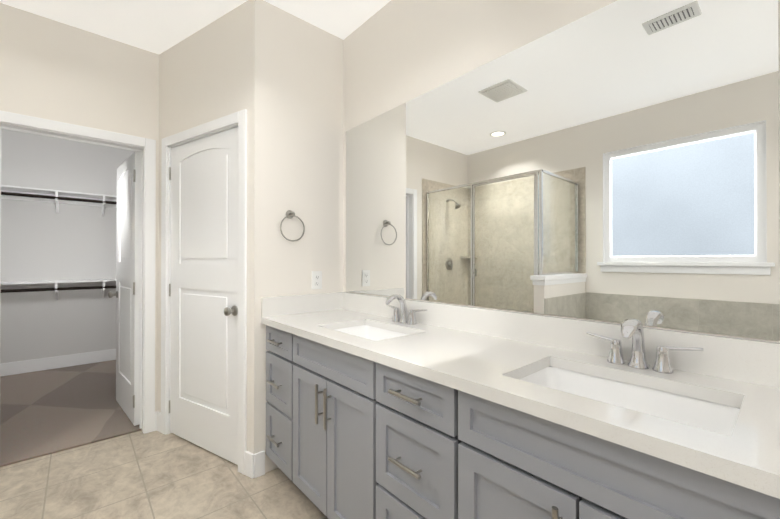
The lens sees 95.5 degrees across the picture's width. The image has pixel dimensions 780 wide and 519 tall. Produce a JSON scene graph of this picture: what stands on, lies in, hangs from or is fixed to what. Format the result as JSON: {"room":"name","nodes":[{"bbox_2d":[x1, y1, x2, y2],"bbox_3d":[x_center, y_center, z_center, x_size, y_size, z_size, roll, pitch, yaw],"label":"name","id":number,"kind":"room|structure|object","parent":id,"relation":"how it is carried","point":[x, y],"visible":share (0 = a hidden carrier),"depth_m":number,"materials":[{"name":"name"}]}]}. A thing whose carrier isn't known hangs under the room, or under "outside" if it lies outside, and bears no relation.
{"room":"bathroom","nodes":[
{"label":"bathroom","id":0,"kind":"room"},
{"bbox_2d":[0,129,137,363],"bbox_3d":[-3.761,-0.124,4.123,3.940,2.740,0.120,0,0,-41],"label":"wall","id":1,"kind":"structure","parent":0,"point":[42,241],"depth_m":4.02,"materials":[{"name":"paint"}]},
{"bbox_2d":[0,349,115,376],"bbox_3d":[-3.717,1.166,4.068,3.700,0.135,0.014,0,0,-41],"label":"baseboard","id":2,"kind":"structure","parent":1,"relation":"attached to","point":[24,366],"depth_m":4.00,"materials":[{"name":"paint"}]},
{"bbox_2d":[0,360,141,466],"bbox_3d":[-2.967,1.286,3.218,3.940,0.112,2.520,0,0,-41],"label":"floor carpet","id":3,"kind":"object","parent":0,"point":[47,412],"visible":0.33,"depth_m":2.86,"materials":[{"name":"beige carpet"}]},
{"bbox_2d":[0,3,158,411],"bbox_3d":[-2.450,-0.134,1.996,2.150,2.740,0.120,0,0,-41],"label":"wall","id":4,"kind":"structure","parent":0,"point":[51,69],"depth_m":2.30,"materials":[{"name":"paint"}]},
{"bbox_2d":[0,110,155,433],"bbox_3d":[-2.064,0.210,2.335,0.750,2.055,0.120,0,0,-41],"label":"door frame","id":5,"kind":"structure","parent":4,"relation":"attached to","point":[31,130],"depth_m":2.52,"materials":[{"name":"paint"}]},
{"bbox_2d":[108,151,139,425],"bbox_3d":[-2.125,0.213,2.825,0.166,2.007,0.715,0,0,-41],"label":"closet door","id":6,"kind":"structure","parent":4,"relation":"in","point":[127,294],"depth_m":2.75,"materials":[{"name":"paint"}]},
{"bbox_2d":[0,430,327,518],"bbox_3d":[-0.645,1.281,0.639,3.070,0.100,4.420,0,0,-41],"label":"floor","id":7,"kind":"structure","parent":0,"point":[149,475],"depth_m":1.93,"materials":[{"name":"beige tile"}]},
{"bbox_2d":[261,320,779,518],"bbox_3d":[0.260,0.798,1.317,0.575,0.870,2.398,0,0,-41],"label":"bathroom vanity","id":8,"kind":"object","parent":7,"relation":"on","point":[436,411],"depth_m":1.07,"materials":[{"name":"paint"}]},
{"bbox_2d":[261,308,779,487],"bbox_3d":[0.270,0.346,1.317,0.564,0.035,2.420,0,0,-41],"label":"countertop","id":9,"kind":"structure","parent":8,"relation":"on","point":[750,449],"depth_m":0.89,"materials":[{"name":"white stone"}]},
{"bbox_2d":[337,324,420,343],"bbox_3d":[-0.098,0.431,1.705,0.313,0.157,0.478,0,0,-41],"label":"sink","id":10,"kind":"object","parent":9,"relation":"in","point":[374,331],"depth_m":1.88,"materials":[{"name":"white ceramic"}]},
{"bbox_2d":[386,294,426,324],"bbox_3d":[0.038,0.254,1.827,0.151,0.152,0.299,0,0,-41],"label":"faucet","id":11,"kind":"object","parent":9,"relation":"on","point":[403,318],"visible":1,"depth_m":1.83,"materials":[{"name":"silver metal"}]},
{"bbox_2d":[513,360,740,431],"bbox_3d":[0.587,0.428,0.929,0.313,0.157,0.478,0,0,-41],"label":"sink","id":12,"kind":"object","parent":9,"relation":"in","point":[717,412],"depth_m":1.01,"materials":[{"name":"white ceramic"}]},
{"bbox_2d":[586,319,702,373],"bbox_3d":[0.723,0.251,1.050,0.151,0.152,0.299,0,0,-41],"label":"faucet","id":13,"kind":"object","parent":9,"relation":"on","point":[632,328],"visible":1,"depth_m":1.06,"materials":[{"name":"silver metal"}]},
{"bbox_2d":[0,0,390,53],"bbox_3d":[-1.505,-1.565,1.573,3.940,0.120,6.940,0,0,-41],"label":"ceiling","id":14,"kind":"structure","parent":0,"point":[157,26],"depth_m":2.17,"materials":[{"name":"paint"}]},
{"bbox_2d":[158,0,254,453],"bbox_3d":[-1.199,-0.132,2.351,1.082,2.740,0.120,0,0,32],"label":"wall","id":15,"kind":"structure","parent":0,"point":[206,73],"depth_m":2.20,"materials":[{"name":"paint"}]},
{"bbox_2d":[161,109,246,474],"bbox_3d":[-1.197,0.210,2.349,0.850,2.055,0.120,0,0,32],"label":"door frame","id":16,"kind":"structure","parent":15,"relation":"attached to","point":[169,249],"depth_m":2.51,"materials":[{"name":"paint"}]},
{"bbox_2d":[169,127,237,464],"bbox_3d":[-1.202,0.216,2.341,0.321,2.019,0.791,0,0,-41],"label":"closet door","id":17,"kind":"structure","parent":16,"relation":"attached to","point":[203,294],"depth_m":2.30,"materials":[{"name":"paint"}]},
{"bbox_2d":[157,411,253,478],"bbox_3d":[-1.233,1.170,2.288,1.086,0.135,0.014,0,0,32],"label":"baseboard","id":18,"kind":"structure","parent":15,"relation":"attached to","point":[249,464],"depth_m":2.02,"materials":[{"name":"paint"}]},
{"bbox_2d":[254,0,342,472],"bbox_3d":[-0.585,-0.132,2.259,0.604,2.740,0.120,0,0,-41],"label":"wall","id":19,"kind":"structure","parent":0,"point":[299,117],"depth_m":2.17,"materials":[{"name":"paint"}]},
{"bbox_2d":[280,210,304,241],"bbox_3d":[-0.594,-0.204,2.137,0.160,0.192,0.050,0,0,-41],"label":"towel ring","id":20,"kind":"object","parent":19,"relation":"attached to","point":[290,214],"visible":0.98,"depth_m":2.13,"materials":[{"name":"silver metal"}]},
{"bbox_2d":[312,271,321,288],"bbox_3d":[-0.469,0.133,2.273,0.072,0.116,0.009,0,0,-41],"label":"outlet","id":21,"kind":"object","parent":19,"relation":"attached to","point":[316,279],"visible":1,"depth_m":2.27,"materials":[{"name":"white plastic"}]},
{"bbox_2d":[261,292,340,315],"bbox_3d":[-0.531,0.276,2.210,0.543,0.111,0.020,0,0,-41],"label":"backsplash","id":22,"kind":"structure","parent":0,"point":[280,305],"depth_m":2.17,"materials":[{"name":"white stone"}]},
{"bbox_2d":[341,292,779,387],"bbox_3d":[0.474,0.273,1.497,0.021,0.111,2.420,0,0,-41],"label":"backsplash","id":23,"kind":"structure","parent":0,"relation":"attached to","point":[755,361],"depth_m":1.22,"materials":[{"name":"white stone"}]},
{"bbox_2d":[343,0,779,342],"bbox_3d":[0.440,-0.135,1.641,0.126,2.740,4.477,0,0,-41],"label":"mirror","id":24,"kind":"object","parent":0,"point":[617,161],"depth_m":1.29,"materials":[{"name":"clear glass"}]}
]}

